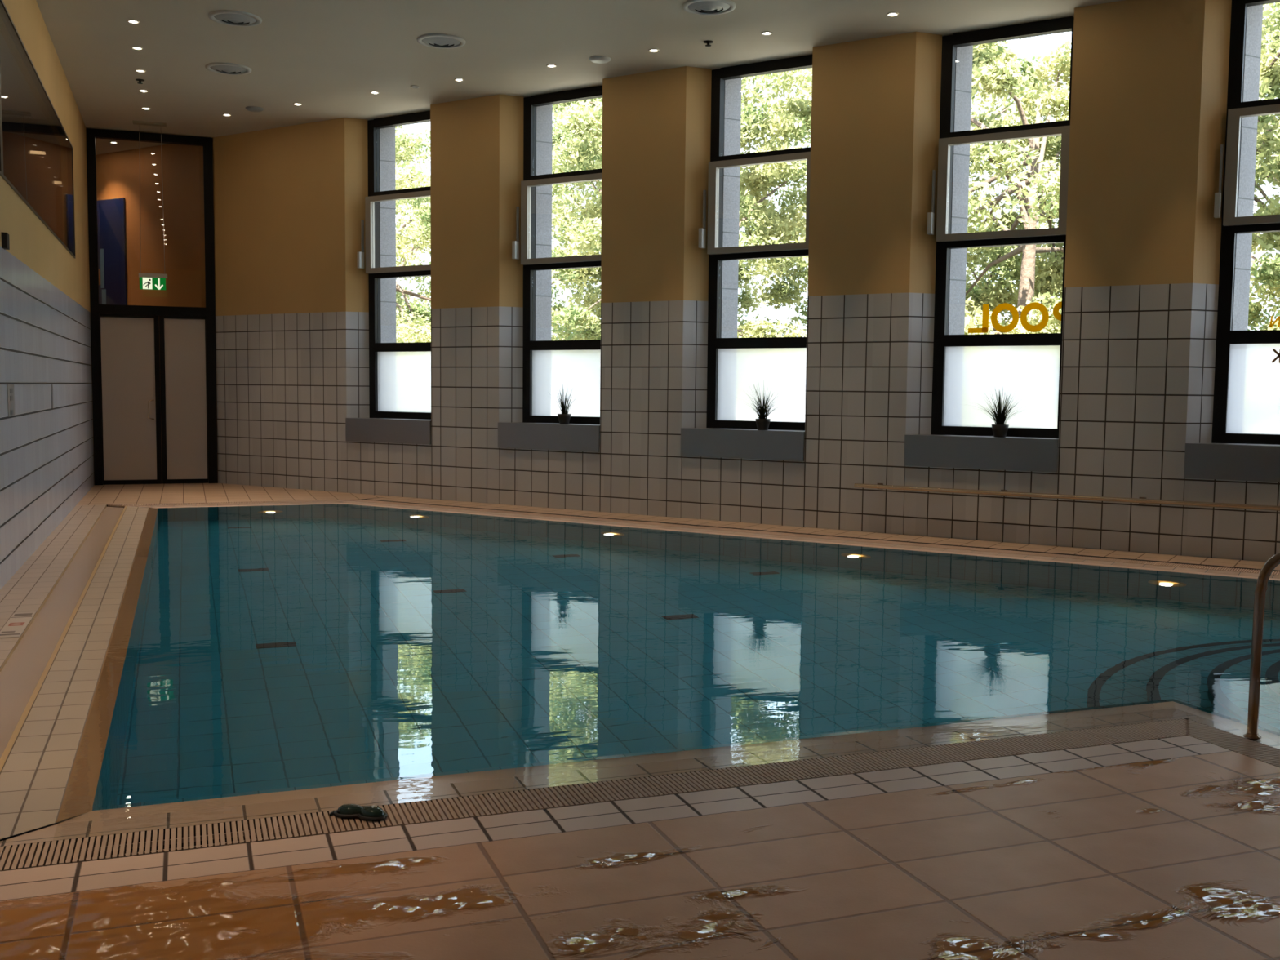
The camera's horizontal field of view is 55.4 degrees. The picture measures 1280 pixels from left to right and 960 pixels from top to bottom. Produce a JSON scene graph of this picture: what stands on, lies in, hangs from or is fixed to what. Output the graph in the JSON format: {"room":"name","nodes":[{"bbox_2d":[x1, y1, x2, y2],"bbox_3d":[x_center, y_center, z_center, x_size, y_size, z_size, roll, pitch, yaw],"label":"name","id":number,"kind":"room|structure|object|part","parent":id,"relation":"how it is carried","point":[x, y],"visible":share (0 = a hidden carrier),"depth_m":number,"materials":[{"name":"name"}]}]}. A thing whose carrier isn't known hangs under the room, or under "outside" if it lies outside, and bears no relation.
{"room":"indoor swimming pool","nodes":[
{"label":"indoor swimming pool","id":0,"kind":"room"},
{"bbox_2d":[0,0,94,589],"bbox_3d":[-3.905,-1.577,6.735,0.120,4.942,21.940,-1,5,-20],"label":"wall","id":1,"kind":"structure","parent":0,"point":[46,452],"depth_m":11.22,"materials":[{"name":"white tile"}]},
{"bbox_2d":[1,231,9,249],"bbox_3d":[-4.625,-1.742,8.894,0.034,0.110,0.140,-1,5,-20],"label":"wall box","id":2,"kind":"object","parent":1,"relation":"attached to","point":[5,236],"visible":1,"depth_m":8.83,"materials":[{"name":"black plastic"}]},
{"bbox_2d":[7,384,14,417],"bbox_3d":[-4.716,-0.599,9.154,0.004,0.240,0.360,-1,5,-20],"label":"sign","id":3,"kind":"object","parent":1,"relation":"attached to","point":[11,393],"visible":1,"depth_m":9.13,"materials":[{"name":"grey"}]},
{"bbox_2d":[0,0,75,258],"bbox_3d":[-4.891,-2.915,9.450,0.062,1.320,11.100,-1,5,-20],"label":"window","id":4,"kind":"structure","parent":1,"relation":"in","point":[37,157],"depth_m":10.69,"materials":[{"name":"clear glass"}]},
{"bbox_2d":[51,383,53,408],"bbox_3d":[-5.767,-0.823,11.976,0.003,0.240,0.120,-1,5,-20],"label":"wall strip","id":5,"kind":"object","parent":1,"relation":"attached to","point":[51,384],"visible":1,"depth_m":11.97,"materials":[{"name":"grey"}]},
{"bbox_2d":[85,128,217,481],"bbox_3d":[-8.661,-2.566,19.167,3.661,4.942,4.753,-1,5,-20],"label":"wall","id":6,"kind":"structure","parent":0,"point":[117,173],"depth_m":18.08,"materials":[{"name":"orange paint"}]},
{"bbox_2d":[97,197,127,305],"bbox_3d":[-8.380,-2.816,18.950,1.280,3.000,0.028,3,5,32],"label":"door","id":7,"kind":"structure","parent":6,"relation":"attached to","point":[111,222],"depth_m":18.71,"materials":[{"name":"blue"}]},
{"bbox_2d":[98,248,106,304],"bbox_3d":[-8.341,-3.132,18.890,0.220,0.880,0.004,3,5,32],"label":"print","id":8,"kind":"object","parent":7,"relation":"attached to","point":[102,252],"depth_m":18.87},
{"bbox_2d":[139,160,140,238],"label":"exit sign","id":9,"kind":"object","parent":6,"relation":"hanging from","point":[140,161],"depth_m":16.46,"materials":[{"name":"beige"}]},
{"bbox_2d":[86,128,217,484],"bbox_3d":[-6.891,-2.400,17.298,1.640,4.930,0.176,-1,5,-20],"label":"door","id":10,"kind":"structure","parent":6,"relation":"in","point":[129,369],"depth_m":17.35,"materials":[{"name":"black"}]},
{"bbox_3d":[-7.233,-1.146,17.274,0.697,2.295,0.010,-1,5,-20],"label":"frosted panel","id":11,"kind":"part","parent":10,"relation":"part of","materials":[{"name":"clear glass"}]},
{"bbox_3d":[-6.937,-0.999,17.327,0.044,0.292,0.101,3,5,31],"label":"handle","id":12,"kind":"part","parent":10,"relation":"part of","materials":[{"name":"silver metal"}]},
{"bbox_3d":[-6.524,-1.158,17.537,0.548,2.295,0.010,-1,5,-20],"label":"frosted panel","id":13,"kind":"part","parent":10,"relation":"part of","materials":[{"name":"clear glass"}]},
{"bbox_2d":[138,272,167,289],"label":"exit sign","id":14,"kind":"object","parent":6,"relation":"hanging from","point":[152,281],"depth_m":16.58,"materials":[{"name":"green plastic"}]},
{"bbox_3d":[-6.630,-2.672,16.601,0.332,0.162,0.016,-1,5,-20],"label":"sign panel","id":15,"kind":"part","parent":14,"relation":"part of","materials":[{"name":"green plastic"}]},
{"bbox_2d":[115,482,208,484],"bbox_3d":[-8.686,-0.102,19.353,3.662,0.001,4.753,-1,5,-20],"label":"floor","id":16,"kind":"structure","parent":0,"point":[208,482],"depth_m":17.56,"materials":[{"name":"beige tile"}]},
{"bbox_2d":[557,413,571,424],"bbox_3d":[-0.903,-0.729,14.558,0.162,0.121,0.162,-1,5,-20],"label":"pot","id":17,"kind":"object","parent":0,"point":[564,419],"depth_m":14.50,"materials":[{"name":"black"}]},
{"bbox_2d":[35,0,1124,155],"bbox_3d":[3.066,-4.558,12.014,22.518,0.350,28.278,-1,5,-20],"label":"ceiling","id":18,"kind":"structure","parent":0,"point":[326,57],"depth_m":12.51,"materials":[{"name":"paint"}]},
{"bbox_2d":[127,19,139,23],"bbox_3d":[-4.917,-4.445,11.844,0.116,0.013,0.116,-1,5,-20],"label":"recessed light","id":19,"kind":"object","parent":18,"relation":"in","point":[132,21],"visible":1,"depth_m":11.83,"materials":[{"name":"beige"}]},
{"bbox_2d":[131,46,142,49],"bbox_3d":[-5.265,-4.519,12.779,0.116,0.013,0.116,-1,5,-20],"label":"recessed light","id":20,"kind":"object","parent":18,"relation":"in","point":[132,47],"visible":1,"depth_m":12.77,"materials":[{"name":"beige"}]},
{"bbox_2d":[135,79,144,84],"bbox_3d":[-5.790,-4.613,14.133,0.099,0.042,0.099,-1,5,-20],"label":"sprinkler","id":21,"kind":"object","parent":18,"relation":"attached to","point":[139,80],"visible":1,"depth_m":14.12,"materials":[{"name":"black metal"}]},
{"bbox_2d":[135,69,146,72],"bbox_3d":[-5.612,-4.594,13.714,0.116,0.013,0.116,-1,5,-20],"label":"recessed light","id":22,"kind":"object","parent":18,"relation":"in","point":[139,70],"visible":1,"depth_m":13.70,"materials":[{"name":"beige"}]},
{"bbox_2d":[137,89,148,92],"bbox_3d":[-5.960,-4.668,14.648,0.116,0.013,0.116,-1,5,-20],"label":"recessed light","id":23,"kind":"object","parent":18,"relation":"in","point":[141,91],"visible":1,"depth_m":14.63,"materials":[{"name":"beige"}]},
{"bbox_2d":[132,120,166,147],"label":"bracket","id":24,"kind":"object","parent":18,"relation":"hanging from","point":[137,122],"depth_m":16.42,"materials":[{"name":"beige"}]},
{"bbox_3d":[-6.606,-4.801,16.441,0.420,0.029,0.120,-1,5,-20],"label":"ceiling plate","id":25,"kind":"part","parent":24,"relation":"part of","materials":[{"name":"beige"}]},
{"bbox_2d":[204,62,251,75],"bbox_3d":[-4.576,-4.557,13.572,0.490,0.043,0.490,-1,5,-20],"label":"ceiling vent","id":26,"kind":"object","parent":18,"relation":"in","point":[230,68],"visible":1,"depth_m":13.50,"materials":[{"name":"grey metal"}]},
{"bbox_2d":[208,9,262,26],"bbox_3d":[-3.878,-4.408,11.699,0.490,0.043,0.490,-1,5,-20],"label":"ceiling vent","id":27,"kind":"object","parent":18,"relation":"in","point":[228,17],"visible":1,"depth_m":11.64,"materials":[{"name":"grey metal"}]},
{"bbox_2d":[245,106,263,111],"bbox_3d":[-4.903,-4.711,15.526,0.219,0.037,0.219,-1,5,-20],"label":"smoke detector","id":28,"kind":"object","parent":18,"relation":"attached to","point":[252,108],"visible":1,"depth_m":15.47,"materials":[{"name":"grey plastic"}]},
{"bbox_2d":[369,91,379,93],"bbox_3d":[-3.176,-4.636,14.614,0.116,0.013,0.116,-1,5,-20],"label":"recessed light","id":29,"kind":"object","parent":18,"relation":"in","point":[372,92],"visible":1,"depth_m":14.60,"materials":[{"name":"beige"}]},
{"bbox_2d":[410,84,419,88],"bbox_3d":[-2.638,-4.606,14.298,0.099,0.016,0.099,-1,5,-20],"label":"ceiling sensor","id":30,"kind":"object","parent":18,"relation":"attached to","point":[412,86],"visible":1,"depth_m":14.27,"materials":[{"name":"grey plastic"}]},
{"bbox_2d":[417,33,465,48],"bbox_3d":[-2.018,-4.442,12.399,0.490,0.043,0.490,-1,5,-20],"label":"ceiling vent","id":31,"kind":"object","parent":18,"relation":"in","point":[433,40],"visible":1,"depth_m":12.33,"materials":[{"name":"grey metal"}]},
{"bbox_2d":[453,78,464,81],"bbox_3d":[-2.070,-4.576,13.965,0.116,0.013,0.116,-1,5,-20],"label":"recessed light","id":32,"kind":"object","parent":18,"relation":"in","point":[455,79],"visible":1,"depth_m":13.95,"materials":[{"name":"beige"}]},
{"bbox_2d":[546,64,556,67],"bbox_3d":[-0.965,-4.516,13.316,0.116,0.013,0.116,-1,5,-20],"label":"recessed light","id":33,"kind":"object","parent":18,"relation":"in","point":[547,65],"visible":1,"depth_m":13.30,"materials":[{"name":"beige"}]},
{"bbox_2d":[589,55,610,63],"bbox_3d":[-0.425,-4.475,13.008,0.229,0.037,0.229,-1,5,-20],"label":"smoke detector","id":34,"kind":"object","parent":18,"relation":"attached to","point":[596,59],"visible":1,"depth_m":12.95,"materials":[{"name":"grey plastic"}]},
{"bbox_2d":[648,48,658,52],"bbox_3d":[0.141,-4.455,12.666,0.116,0.013,0.116,-1,5,-20],"label":"recessed light","id":35,"kind":"object","parent":18,"relation":"in","point":[649,50],"visible":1,"depth_m":12.65,"materials":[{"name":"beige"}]},
{"bbox_2d":[703,40,713,46],"bbox_3d":[0.690,-4.410,12.337,0.099,0.042,0.099,-1,5,-20],"label":"sprinkler","id":36,"kind":"object","parent":18,"relation":"attached to","point":[708,42],"visible":1,"depth_m":12.32,"materials":[{"name":"black metal"}]},
{"bbox_2d":[682,0,735,15],"bbox_3d":[0.633,-4.323,11.180,0.490,0.043,0.490,-1,5,-20],"label":"ceiling vent","id":37,"kind":"object","parent":18,"relation":"in","point":[706,7],"visible":1,"depth_m":11.14,"materials":[{"name":"grey metal"}]},
{"bbox_2d":[760,31,772,35],"bbox_3d":[1.247,-4.395,12.017,0.116,0.013,0.116,-1,5,-20],"label":"recessed light","id":38,"kind":"object","parent":18,"relation":"in","point":[766,33],"visible":1,"depth_m":12.00,"materials":[{"name":"beige"}]},
{"bbox_2d":[886,12,898,16],"bbox_3d":[2.353,-4.334,11.367,0.116,0.013,0.116,-1,5,-20],"label":"recessed light","id":39,"kind":"object","parent":18,"relation":"in","point":[890,14],"visible":1,"depth_m":11.35,"materials":[{"name":"beige"}]},
{"bbox_2d":[0,483,1279,959],"bbox_3d":[4.809,1.479,10.220,18.559,1.502,21.940,-1,5,-20],"label":"floor","id":40,"kind":"structure","parent":0,"point":[1163,848],"depth_m":3.86,"materials":[{"name":"tile"}]},
{"bbox_2d":[0,612,35,638],"bbox_3d":[-3.713,0.860,7.268,0.124,0.004,0.800,-1,5,-20],"label":"floor marker","id":41,"kind":"object","parent":40,"relation":"on","point":[15,625],"visible":1,"depth_m":7.24,"materials":[{"name":"beige"}]},
{"bbox_2d":[0,633,20,635],"bbox_3d":[-3.602,0.882,6.968,0.110,0.001,0.040,-1,5,-20],"label":"print","id":42,"kind":"object","parent":41,"relation":"on","point":[1,634],"depth_m":6.96},
{"bbox_2d":[8,622,25,626],"bbox_3d":[-3.713,0.859,7.267,0.083,0.001,0.100,-1,5,-20],"label":"print","id":43,"kind":"object","parent":41,"relation":"on","point":[10,624],"depth_m":7.27,"materials":[{"name":"brown"}]},
{"bbox_2d":[13,613,32,616],"bbox_3d":[-3.825,0.835,7.566,0.100,0.001,0.080,-1,5,-20],"label":"print","id":44,"kind":"object","parent":41,"relation":"on","point":[15,614],"depth_m":7.57},
{"bbox_2d":[107,499,355,507],"bbox_3d":[-4.904,0.292,14.857,2.899,0.031,0.212,-1,5,-20],"label":"grate","id":45,"kind":"object","parent":40,"relation":"in","point":[325,500],"visible":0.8,"depth_m":14.79,"materials":[{"name":"beige"}]},
{"bbox_2d":[0,718,1187,871],"bbox_3d":[0.103,1.128,4.469,5.026,0.031,0.207,-1,5,-20],"label":"grate","id":46,"kind":"object","parent":40,"relation":"on","point":[15,857],"visible":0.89,"depth_m":4.34,"materials":[{"name":"beige plastic"}]},
{"bbox_2d":[329,804,387,821],"bbox_3d":[-0.939,1.111,4.112,0.202,0.037,0.110,2,4,14],"label":"goggles","id":47,"kind":"object","parent":46,"relation":"on","point":[373,813],"visible":1,"depth_m":4.08,"materials":[{"name":"grey"}]},
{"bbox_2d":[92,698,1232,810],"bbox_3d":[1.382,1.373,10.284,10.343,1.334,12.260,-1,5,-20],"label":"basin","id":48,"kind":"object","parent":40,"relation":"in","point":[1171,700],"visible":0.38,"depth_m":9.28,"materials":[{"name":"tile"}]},
{"bbox_2d":[92,503,1279,807],"bbox_3d":[1.492,0.703,10.161,10.676,0.001,12.477,-1,5,-20],"label":"pool water","id":49,"kind":"object","parent":48,"relation":"in","point":[269,646],"visible":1,"depth_m":6.93,"materials":[{"name":"teal liquid"}]},
{"bbox_2d":[1229,718,1279,735],"bbox_3d":[4.317,1.796,6.568,4.262,1.109,3.206,-1,5,-20],"label":"steps","id":50,"kind":"structure","parent":48,"relation":"on","point":[1232,719],"depth_m":6.99,"materials":[{"name":"tile"}]},
{"bbox_2d":[1243,552,1279,740],"bbox_3d":[3.123,0.795,5.351,1.215,1.006,0.067,-1,5,-22],"label":"pool handrail","id":51,"kind":"object","parent":50,"relation":"on","point":[1263,579],"visible":0.97,"depth_m":5.12,"materials":[{"name":"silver metal"}]},
{"bbox_2d":[353,499,1279,574],"bbox_3d":[2.642,0.625,11.478,14.758,0.031,0.207,3,5,32],"label":"grate","id":52,"kind":"object","parent":40,"relation":"on","point":[1137,562],"visible":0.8,"depth_m":11.80,"materials":[{"name":"beige plastic"}]},
{"bbox_2d":[1186,719,1279,767],"bbox_3d":[2.638,1.143,4.627,0.197,0.031,1.641,-1,5,-20],"label":"grate","id":53,"kind":"object","parent":40,"relation":"in","point":[1244,746],"visible":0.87,"depth_m":5.07,"materials":[{"name":"beige plastic"}]},
{"bbox_2d":[212,0,1279,561],"bbox_3d":[5.699,-1.754,10.392,27.694,4.942,0.300,3,5,32],"label":"wall","id":54,"kind":"structure","parent":0,"point":[1149,89],"depth_m":12.66,"materials":[{"name":"white tile"}]},
{"bbox_2d":[378,126,395,342],"bbox_3d":[-7.579,-2.368,19.019,10.010,5.392,0.185,3,5,32],"label":"trim","id":55,"kind":"structure","parent":54,"relation":"attached to","point":[386,135],"depth_m":16.32,"materials":[{"name":"stone"}]},
{"bbox_2d":[345,111,431,444],"bbox_3d":[-3.186,-2.611,15.918,1.490,4.244,0.362,3,5,32],"label":"window","id":56,"kind":"structure","parent":54,"relation":"in","point":[400,373],"depth_m":16.11,"materials":[{"name":"black"}]},
{"bbox_3d":[-3.234,-0.647,16.022,1.490,0.309,0.258,3,5,32],"label":"sill","id":57,"kind":"part","parent":56,"relation":"part of","materials":[{"name":"grey stone"}]},
{"bbox_3d":[-3.082,-3.215,15.862,1.267,1.000,0.075,3,5,32],"label":"sash","id":58,"kind":"part","parent":56,"relation":"part of","materials":[{"name":"beige"}]},
{"bbox_3d":[-3.040,-2.766,15.970,1.307,3.940,0.100,3,5,32],"label":"frame","id":59,"kind":"part","parent":56,"relation":"part of","materials":[{"name":"black"}]},
{"bbox_3d":[-3.038,-1.292,16.071,1.127,0.795,0.010,3,5,32],"label":"frosted pane","id":60,"kind":"part","parent":56,"relation":"part of","materials":[{"name":"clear glass"}]},
{"bbox_2d":[534,104,552,340],"bbox_3d":[-1.776,-2.034,15.402,1.493,5.392,0.185,3,5,32],"label":"trim","id":61,"kind":"structure","parent":54,"relation":"attached to","point":[544,114],"depth_m":14.95,"materials":[{"name":"stone"}]},
{"bbox_2d":[497,85,602,452],"bbox_3d":[-0.993,-2.486,14.551,1.490,4.244,0.362,3,5,32],"label":"window","id":62,"kind":"structure","parent":54,"relation":"in","point":[547,365],"depth_m":14.72,"materials":[{"name":"black"}]},
{"bbox_3d":[-1.041,-0.521,14.655,1.490,0.309,0.258,3,5,32],"label":"sill","id":63,"kind":"part","parent":62,"relation":"part of","materials":[{"name":"silver metal"}]},
{"bbox_3d":[-0.889,-3.089,14.495,1.267,1.000,0.075,3,5,32],"label":"sash","id":64,"kind":"part","parent":62,"relation":"part of","materials":[{"name":"beige metal"}]},
{"bbox_2d":[550,384,576,424],"bbox_3d":[-0.894,-0.909,14.517,0.532,0.488,0.457,-3,6,-42],"label":"potted grass","id":65,"kind":"object","parent":62,"relation":"on","point":[564,418],"depth_m":14.51,"materials":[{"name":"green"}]},
{"bbox_3d":[-0.846,-1.166,14.704,1.127,0.795,0.010,3,5,32],"label":"frosted pane","id":66,"kind":"part","parent":62,"relation":"part of","materials":[{"name":"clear glass"}]},
{"bbox_2d":[720,77,741,337],"bbox_3d":[0.417,-1.909,14.035,1.493,5.392,0.185,3,5,32],"label":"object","id":67,"kind":"structure","parent":54,"relation":"attached to","point":[732,87],"depth_m":13.58,"materials":[{"name":"stone"}]},
{"bbox_2d":[680,54,812,461],"bbox_3d":[1.199,-2.360,13.184,1.490,4.244,0.362,3,5,32],"label":"window","id":68,"kind":"structure","parent":54,"relation":"in","point":[778,363],"depth_m":13.32,"materials":[{"name":"black"}]},
{"bbox_3d":[1.152,-0.395,13.288,1.490,0.309,0.258,3,5,32],"label":"sill","id":69,"kind":"part","parent":68,"relation":"part of","materials":[{"name":"silver metal"}]},
{"bbox_3d":[1.304,-2.963,13.128,1.267,1.000,0.075,3,5,32],"label":"sash","id":70,"kind":"part","parent":68,"relation":"part of","materials":[{"name":"beige metal"}]},
{"bbox_3d":[1.347,-1.040,13.337,1.127,0.795,0.010,3,5,32],"label":"frosted pane","id":71,"kind":"part","parent":68,"relation":"part of","materials":[{"name":"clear glass"}]},
{"bbox_2d":[732,382,799,430],"bbox_3d":[1.375,-0.812,13.186,0.986,0.540,0.903,-1,5,-20],"label":"potted grass","id":72,"kind":"object","parent":68,"relation":"on","point":[762,423],"depth_m":13.11,"materials":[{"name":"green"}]},
{"bbox_2d":[947,45,973,334],"bbox_3d":[2.609,-1.783,12.668,1.493,5.392,0.185,3,5,32],"label":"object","id":73,"kind":"structure","parent":54,"relation":"attached to","point":[964,55],"depth_m":12.21,"materials":[{"name":"stone"}]},
{"bbox_2d":[903,16,1074,472],"bbox_3d":[3.392,-2.234,11.817,1.490,4.244,0.362,3,5,32],"label":"window","id":74,"kind":"structure","parent":54,"relation":"in","point":[964,366],"depth_m":11.91,"materials":[{"name":"black"}]},
{"bbox_3d":[3.344,-0.269,11.921,1.490,0.309,0.258,3,5,32],"label":"sill","id":75,"kind":"part","parent":74,"relation":"part of","materials":[{"name":"grey stone"}]},
{"bbox_2d":[968,382,1035,437],"bbox_3d":[3.487,-0.678,11.781,0.933,0.528,0.885,-1,5,-20],"label":"potted grass","id":76,"kind":"object","parent":74,"relation":"on","point":[1000,429],"depth_m":11.76,"materials":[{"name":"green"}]},
{"bbox_3d":[3.540,-0.914,11.970,1.127,0.795,0.010,3,5,32],"label":"frosted pane","id":77,"kind":"part","parent":74,"relation":"part of","materials":[{"name":"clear glass"}]},
{"bbox_3d":[3.497,-2.837,11.761,1.267,1.000,0.075,3,5,32],"label":"sash","id":78,"kind":"part","parent":74,"relation":"part of","materials":[{"name":"beige"}]},
{"bbox_2d":[853,483,1279,511],"bbox_3d":[5.482,0.242,10.441,7.730,0.060,0.080,3,5,32],"label":"wall handrail","id":79,"kind":"object","parent":54,"relation":"attached to","point":[879,486],"visible":1,"depth_m":11.30,"materials":[{"name":"brown wood"}]},
{"bbox_2d":[1183,0,1279,482],"bbox_3d":[5.585,-2.108,10.450,1.490,4.244,0.362,3,5,32],"label":"window","id":80,"kind":"structure","parent":54,"relation":"in","point":[1246,384],"depth_m":10.72,"materials":[{"name":"black"}]},
{"bbox_3d":[5.537,-0.143,10.554,1.490,0.309,0.258,3,5,32],"label":"sill","id":81,"kind":"part","parent":80,"relation":"part of","materials":[{"name":"grey stone"}]},
{"bbox_3d":[5.731,-2.263,10.503,1.307,3.940,0.100,3,5,32],"label":"frame","id":82,"kind":"part","parent":80,"relation":"part of","materials":[{"name":"black metal"}]},
{"bbox_3d":[5.689,-2.711,10.394,1.267,1.000,0.075,3,5,32],"label":"sash","id":83,"kind":"part","parent":80,"relation":"part of","materials":[{"name":"beige"}]},
{"bbox_3d":[5.733,-0.788,10.603,1.127,0.795,0.010,3,5,32],"label":"frosted pane","id":84,"kind":"part","parent":80,"relation":"part of","materials":[{"name":"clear glass"}]},
{"bbox_2d":[1231,4,1262,330],"bbox_3d":[4.802,-1.657,11.302,1.493,5.392,0.185,3,5,32],"label":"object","id":85,"kind":"structure","parent":54,"relation":"attached to","point":[1254,20],"depth_m":10.85,"materials":[{"name":"stone"}]},
{"bbox_2d":[755,418,770,430],"bbox_3d":[1.326,-0.601,13.168,0.162,0.121,0.162,-1,5,-20],"label":"pot","id":86,"kind":"object","parent":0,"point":[762,424],"depth_m":13.11,"materials":[{"name":"black"}]},
{"bbox_2d":[991,424,1008,437],"bbox_3d":[3.487,-0.476,11.821,0.162,0.121,0.162,-1,5,-20],"label":"pot","id":87,"kind":"object","parent":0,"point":[998,430],"depth_m":11.76,"materials":[{"name":"black"}]},
{"label":"outside","id":88,"kind":"structure","parent":0,"visible":0},
{"label":"ground","id":89,"kind":"structure","parent":88,"visible":0},
{"bbox_2d":[395,127,431,342],"bbox_3d":[-6.700,-4.788,30.924,7.677,8.473,6.890,5,6,44],"label":"leafy tree","id":90,"kind":"object","parent":89,"relation":"on","point":[419,238],"visible":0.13,"depth_m":28.85,"materials":[{"name":"green plant"}]},
{"bbox_2d":[395,125,431,334],"bbox_3d":[-9.493,-6.170,36.985,8.622,10.286,8.660,-1,5,-20],"label":"leafy tree","id":91,"kind":"object","parent":89,"relation":"on","point":[398,295],"visible":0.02,"depth_m":35.52,"materials":[{"name":"green plant"}]},
{"bbox_2d":[551,98,777,340],"bbox_3d":[-0.448,-5.409,30.402,7.918,9.963,7.808,-1,5,-20],"label":"leafy tree","id":92,"kind":"object","parent":89,"relation":"on","point":[746,299],"visible":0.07,"depth_m":29.61,"materials":[{"name":"green plant"}]},
{"bbox_2d":[551,67,812,340],"bbox_3d":[0.871,-4.713,25.699,6.613,9.317,7.041,2,4,13],"label":"leafy tree","id":93,"kind":"object","parent":89,"relation":"on","point":[584,122],"visible":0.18,"depth_m":24.29,"materials":[{"name":"green plant"}]},
{"bbox_2d":[738,41,1065,337],"bbox_3d":[5.279,-5.159,25.718,7.868,10.246,7.329,1,4,10],"label":"leafy tree","id":94,"kind":"object","parent":89,"relation":"on","point":[802,107],"visible":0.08,"depth_m":25.33,"materials":[{"name":"green plant"}]},
{"bbox_2d":[964,31,1071,334],"bbox_3d":[6.961,-4.359,21.242,6.344,9.353,6.399,4,5,37],"label":"leafy tree","id":95,"kind":"object","parent":89,"relation":"on","point":[994,69],"visible":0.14,"depth_m":20.74,"materials":[{"name":"green plant"}]},
{"bbox_2d":[1007,3,1279,330],"bbox_3d":[10.174,-4.578,22.063,7.340,9.764,7.179,3,5,26],"label":"leafy tree","id":96,"kind":"object","parent":89,"relation":"on","point":[1270,39],"visible":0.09,"depth_m":20.47,"materials":[{"name":"green plant"}]},
{"bbox_2d":[1248,2,1279,329],"bbox_3d":[12.313,-4.071,18.554,6.428,9.345,7.526,1,4,9],"label":"leafy tree","id":97,"kind":"object","parent":89,"relation":"on","point":[1273,73],"visible":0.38,"depth_m":20.00,"materials":[{"name":"green plant"}]}
]}

